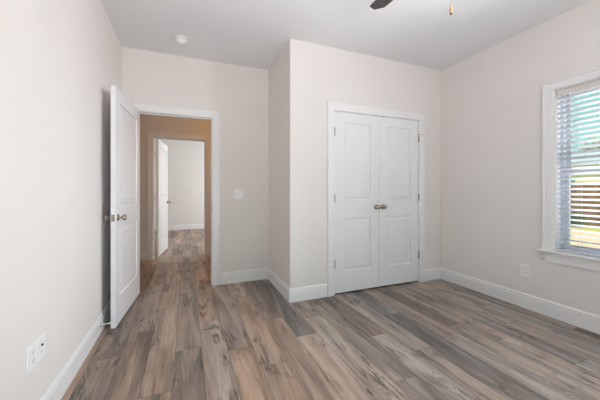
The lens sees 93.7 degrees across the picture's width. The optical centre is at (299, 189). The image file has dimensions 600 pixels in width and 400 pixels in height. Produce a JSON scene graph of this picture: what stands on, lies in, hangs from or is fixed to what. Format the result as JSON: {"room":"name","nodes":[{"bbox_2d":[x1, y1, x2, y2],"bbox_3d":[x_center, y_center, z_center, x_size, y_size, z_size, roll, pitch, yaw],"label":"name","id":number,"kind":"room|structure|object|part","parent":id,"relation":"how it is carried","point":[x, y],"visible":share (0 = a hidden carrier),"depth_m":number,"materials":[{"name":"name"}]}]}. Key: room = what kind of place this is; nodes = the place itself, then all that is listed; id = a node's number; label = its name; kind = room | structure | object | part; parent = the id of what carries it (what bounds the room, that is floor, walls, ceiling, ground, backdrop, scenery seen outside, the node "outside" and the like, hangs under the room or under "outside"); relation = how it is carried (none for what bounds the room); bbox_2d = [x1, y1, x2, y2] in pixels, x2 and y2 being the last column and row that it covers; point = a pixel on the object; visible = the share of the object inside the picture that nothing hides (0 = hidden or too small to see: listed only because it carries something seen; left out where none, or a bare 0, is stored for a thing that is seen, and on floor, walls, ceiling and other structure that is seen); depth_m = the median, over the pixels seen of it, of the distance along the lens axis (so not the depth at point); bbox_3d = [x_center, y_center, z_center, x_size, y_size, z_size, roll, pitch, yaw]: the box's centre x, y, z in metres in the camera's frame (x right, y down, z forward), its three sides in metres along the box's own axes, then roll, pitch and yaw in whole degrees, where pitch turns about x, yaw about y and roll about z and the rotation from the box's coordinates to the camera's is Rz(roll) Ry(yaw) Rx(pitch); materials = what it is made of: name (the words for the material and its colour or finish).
{"room":"empty bedroom","nodes":[
{"label":"empty bedroom","id":0,"kind":"room"},
{"bbox_2d":[0,0,121,399],"bbox_3d":[-1.239,-0.205,1.092,0.150,2.750,4.490,0,0,-22],"label":"wall","id":1,"kind":"structure","parent":0,"point":[60,60],"depth_m":1.50,"materials":[{"name":"paint"}]},
{"bbox_2d":[26,339,36,374],"bbox_3d":[-1.235,0.768,1.296,0.009,0.120,0.086,0,0,-22],"label":"wall outlet","id":2,"kind":"object","parent":1,"relation":"attached to","point":[31,350],"visible":1,"depth_m":1.28,"materials":[{"name":"white plastic"}]},
{"bbox_2d":[37,331,44,362],"bbox_3d":[-1.265,0.768,1.377,0.014,0.120,0.080,0,0,-22],"label":"cable plate","id":3,"kind":"object","parent":1,"relation":"attached to","point":[41,339],"visible":1,"depth_m":1.37,"materials":[{"name":"white plastic"}]},
{"bbox_2d":[40,299,110,399],"bbox_3d":[-1.168,1.097,1.136,0.014,0.145,4.220,0,0,-22],"label":"baseboard","id":4,"kind":"structure","parent":1,"relation":"attached to","point":[60,384],"depth_m":1.79,"materials":[{"name":"paint"}]},
{"bbox_2d":[140,114,210,254],"bbox_3d":[-1.807,-0.205,5.032,5.000,2.750,0.115,0,0,-22],"label":"wall","id":5,"kind":"structure","parent":0,"point":[148,123],"depth_m":4.70,"materials":[{"name":"paint"}]},
{"bbox_2d":[140,252,146,260],"bbox_3d":[-3.322,1.097,4.353,1.683,0.145,0.014,0,0,-22],"label":"baseboard","id":6,"kind":"structure","parent":5,"relation":"attached to","point":[143,255],"depth_m":4.64,"materials":[{"name":"paint"}]},
{"bbox_2d":[156,139,170,256],"bbox_3d":[-2.556,0.141,5.222,0.167,2.030,0.800,0,0,-15],"label":"door","id":7,"kind":"structure","parent":5,"relation":"in","point":[162,202],"depth_m":5.08,"materials":[{"name":"paint"}]},
{"bbox_2d":[147,132,209,260],"bbox_3d":[-2.096,0.099,4.916,1.002,2.142,0.153,0,0,-22],"label":"door frame","id":8,"kind":"structure","parent":5,"relation":"attached to","point":[151,136],"depth_m":4.76,"materials":[{"name":"paint"}]},
{"bbox_2d":[155,139,203,225],"bbox_3d":[-3.194,-0.205,8.481,5.000,2.750,0.120,0,0,-22],"label":"wall","id":9,"kind":"structure","parent":0,"point":[185,158],"depth_m":8.33,"materials":[{"name":"paint"}]},
{"bbox_2d":[155,224,203,230],"bbox_3d":[-3.169,1.097,8.419,5.000,0.145,0.014,0,0,-22],"label":"baseboard","id":10,"kind":"structure","parent":9,"relation":"attached to","point":[188,226],"depth_m":8.32,"materials":[{"name":"paint"}]},
{"bbox_2d":[122,47,267,272],"bbox_3d":[-0.159,-0.205,3.881,3.933,2.750,0.120,0,0,-22],"label":"wall","id":11,"kind":"structure","parent":0,"point":[240,93],"depth_m":3.53,"materials":[{"name":"paint"}]},
{"bbox_2d":[104,85,139,328],"bbox_3d":[-1.686,0.141,2.745,0.167,2.030,0.856,0,0,-18],"label":"door","id":12,"kind":"structure","parent":11,"relation":"in","point":[125,117],"depth_m":2.61,"materials":[{"name":"paint"}]},
{"bbox_3d":[-1.627,0.235,2.388,0.066,0.060,0.060,0,0,-17],"label":"knob","id":13,"kind":"part","parent":12,"relation":"part of","materials":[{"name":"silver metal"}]},
{"bbox_3d":[-1.530,0.235,2.419,0.066,0.060,0.060,0,0,-18],"label":"knob","id":14,"kind":"part","parent":12,"relation":"part of","materials":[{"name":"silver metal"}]},
{"bbox_2d":[131,102,219,285],"bbox_3d":[-1.478,0.099,3.351,0.997,2.142,0.158,0,0,-22],"label":"door frame","id":15,"kind":"structure","parent":11,"relation":"attached to","point":[147,109],"depth_m":3.45,"materials":[{"name":"paint"}]},
{"bbox_2d":[234,189,242,198],"bbox_3d":[-0.778,0.052,3.558,0.116,0.118,0.018,0,0,-22],"label":"light switch","id":16,"kind":"object","parent":11,"relation":"attached to","point":[238,193],"visible":1,"depth_m":3.56,"materials":[{"name":"white plastic"}]},
{"bbox_2d":[220,268,267,284],"bbox_3d":[-0.700,1.097,3.591,0.616,0.145,0.014,0,0,-22],"label":"baseboard","id":17,"kind":"structure","parent":11,"relation":"attached to","point":[262,273],"depth_m":3.58,"materials":[{"name":"paint"}]},
{"bbox_2d":[268,44,286,284],"bbox_3d":[-0.227,-0.205,3.395,0.115,2.750,0.730,0,0,-22],"label":"wall","id":18,"kind":"structure","parent":0,"point":[277,73],"depth_m":3.30,"materials":[{"name":"paint"}]},
{"bbox_2d":[268,268,289,301],"bbox_3d":[-0.263,1.097,3.311,0.014,0.145,0.859,0,0,-22],"label":"baseboard","id":19,"kind":"structure","parent":18,"relation":"attached to","point":[273,278],"depth_m":3.24,"materials":[{"name":"paint"}]},
{"bbox_2d":[61,229,599,399],"bbox_3d":[-1.163,1.245,4.032,5.749,0.150,9.890,0,0,-22],"label":"floor","id":20,"kind":"structure","parent":0,"point":[184,336],"depth_m":2.11,"materials":[{"name":"brown wood"}]},
{"bbox_2d":[101,0,589,70],"bbox_3d":[-1.179,-1.655,4.026,5.716,0.150,9.890,0,0,-22],"label":"ceiling","id":21,"kind":"structure","parent":0,"point":[247,33],"depth_m":2.68,"materials":[{"name":"paint"}]},
{"bbox_2d":[174,35,187,43],"bbox_3d":[-1.239,-1.555,2.929,0.132,0.050,0.132,0,0,-22],"label":"smoke detector","id":22,"kind":"object","parent":21,"relation":"attached to","point":[180,39],"visible":1,"depth_m":2.90,"materials":[{"name":"white plastic"}]},
{"bbox_2d":[370,0,452,14],"bbox_3d":[0.748,-1.241,1.450,0.828,0.678,0.828,0,0,20],"label":"ceiling fan","id":23,"kind":"object","parent":21,"relation":"hanging from","point":[377,4],"visible":1,"depth_m":1.88,"materials":[{"name":"brown metal"}]},
{"bbox_3d":[0.591,-1.255,1.774,0.134,0.036,0.384,0,0,-22],"label":"blade","id":24,"kind":"part","parent":23,"relation":"part of","materials":[{"name":"brown wood"}]},
{"bbox_2d":[287,38,440,287],"bbox_3d":[0.860,-0.205,3.377,2.118,2.750,0.115,0,0,-22],"label":"wall","id":25,"kind":"structure","parent":0,"point":[317,74],"depth_m":3.07,"materials":[{"name":"paint"}]},
{"bbox_2d":[289,283,326,302],"bbox_3d":[0.092,1.097,2.999,0.440,0.145,0.014,0,0,-22],"label":"baseboard","id":26,"kind":"structure","parent":25,"relation":"attached to","point":[297,294],"depth_m":2.99,"materials":[{"name":"paint"}]},
{"bbox_2d":[334,111,380,293],"bbox_3d":[0.662,0.135,3.222,0.618,2.034,0.101,0,0,-22],"label":"door","id":27,"kind":"structure","parent":25,"relation":"in","point":[356,136],"depth_m":3.24,"materials":[{"name":"paint"}]},
{"bbox_2d":[327,101,424,296],"bbox_3d":[0.927,0.099,3.394,1.394,2.142,0.134,0,0,-22],"label":"door frame","id":28,"kind":"structure","parent":25,"relation":"attached to","point":[331,106],"depth_m":3.24,"materials":[{"name":"paint"}]},
{"bbox_2d":[379,116,422,286],"bbox_3d":[1.251,0.135,3.459,0.648,2.034,0.101,0,0,-22],"label":"door","id":29,"kind":"structure","parent":25,"relation":"in","point":[398,138],"depth_m":3.46,"materials":[{"name":"paint"}]},
{"bbox_2d":[425,268,440,280],"bbox_3d":[1.733,1.097,3.658,0.288,0.145,0.014,0,0,-22],"label":"baseboard","id":30,"kind":"structure","parent":25,"relation":"attached to","point":[435,273],"depth_m":3.65,"materials":[{"name":"paint"}]},
{"bbox_2d":[441,0,599,315],"bbox_3d":[2.433,-0.205,2.503,0.150,2.750,4.370,0,0,-22],"label":"wall","id":31,"kind":"structure","parent":0,"point":[491,99],"depth_m":2.94,"materials":[{"name":"paint"}]},
{"bbox_2d":[441,268,599,333],"bbox_3d":[2.486,1.097,2.150,0.014,0.145,3.375,0,0,-22],"label":"baseboard","id":32,"kind":"structure","parent":31,"relation":"attached to","point":[576,317],"depth_m":2.74,"materials":[{"name":"paint"}]},
{"bbox_2d":[520,263,528,276],"bbox_3d":[2.232,0.798,2.791,0.009,0.122,0.080,0,0,-22],"label":"wall outlet","id":33,"kind":"object","parent":31,"relation":"attached to","point":[524,269],"visible":1,"depth_m":2.79,"materials":[{"name":"white plastic"}]},
{"bbox_2d":[537,67,599,271],"bbox_3d":[2.545,-0.165,2.155,0.202,1.660,1.154,0,0,-22],"label":"window","id":34,"kind":"structure","parent":31,"relation":"in","point":[588,262],"depth_m":2.58,"materials":[{"name":"paint"}]},
{"bbox_3d":[2.515,0.564,2.143,0.137,0.021,1.154,0,0,-22],"label":"sill","id":35,"kind":"part","parent":34,"relation":"part of","materials":[{"name":"paint"}]},
{"bbox_2d":[556,79,599,256],"bbox_3d":[2.533,-0.178,2.150,0.070,1.457,0.914,0,0,-22],"label":"window blind","id":36,"kind":"object","parent":34,"relation":"attached to","point":[568,91],"visible":1,"depth_m":2.44,"materials":[{"name":"plastic"}]},
{"bbox_3d":[2.539,0.543,2.152,0.050,0.014,0.912,0,0,-22],"label":"rail","id":37,"kind":"part","parent":36,"relation":"part of","materials":[{"name":"plastic"}]},
{"bbox_3d":[2.425,-0.163,2.436,0.055,1.390,0.002,0,0,-22],"label":"ladder cord","id":38,"kind":"part","parent":36,"relation":"part of","materials":[{"name":"white fabric"}]},
{"bbox_3d":[2.608,-0.170,2.180,0.065,1.485,0.930,0,0,-22],"label":"frame","id":39,"kind":"part","parent":34,"relation":"part of","materials":[{"name":"plastic"}]},
{"bbox_3d":[2.595,0.170,2.175,0.025,0.717,0.870,0,0,-22],"label":"sash","id":40,"kind":"part","parent":34,"relation":"part of","materials":[{"name":"plastic"}]},
{"bbox_3d":[2.622,-0.518,2.186,0.025,0.727,0.870,0,0,-22],"label":"sash","id":41,"kind":"part","parent":34,"relation":"part of","materials":[{"name":"plastic"}]},
{"label":"outside","id":42,"kind":"structure","parent":0,"visible":0},
{"bbox_2d":[571,225,599,248],"bbox_3d":[26.553,1.620,18.758,56.734,0.200,75.000,0,0,-22],"label":"lawn","id":43,"kind":"structure","parent":42,"point":[573,227],"depth_m":8.99,"materials":[{"name":"yellow plant"}]},
{"bbox_2d":[571,212,586,226],"bbox_3d":[11.362,1.221,11.648,0.721,0.620,0.671,0,0,-22],"label":"shrub","id":44,"kind":"object","parent":43,"relation":"on","point":[572,217],"visible":0.45,"depth_m":11.49,"materials":[{"name":"green plant"}]},
{"bbox_2d":[571,185,599,225],"bbox_3d":[12.302,0.599,11.416,0.145,1.842,30.008,0,0,-22],"label":"fence","id":45,"kind":"object","parent":43,"relation":"on","point":[572,186],"visible":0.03,"depth_m":11.80,"materials":[{"name":"brown wood"}]},
{"bbox_2d":[571,152,599,182],"bbox_3d":[24.005,-0.830,19.350,10.020,4.700,19.000,0,0,-22],"label":"house","id":46,"kind":"structure","parent":43,"relation":"on","point":[593,153],"depth_m":19.13,"materials":[{"name":"beige"}]},
{"bbox_2d":[576,136,599,150],"bbox_3d":[28.352,-2.038,25.925,3.752,7.128,3.988,0,0,0],"label":"tree","id":47,"kind":"object","parent":43,"relation":"on","point":[586,143],"visible":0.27,"depth_m":26.59,"materials":[{"name":"green plant"}]}
]}

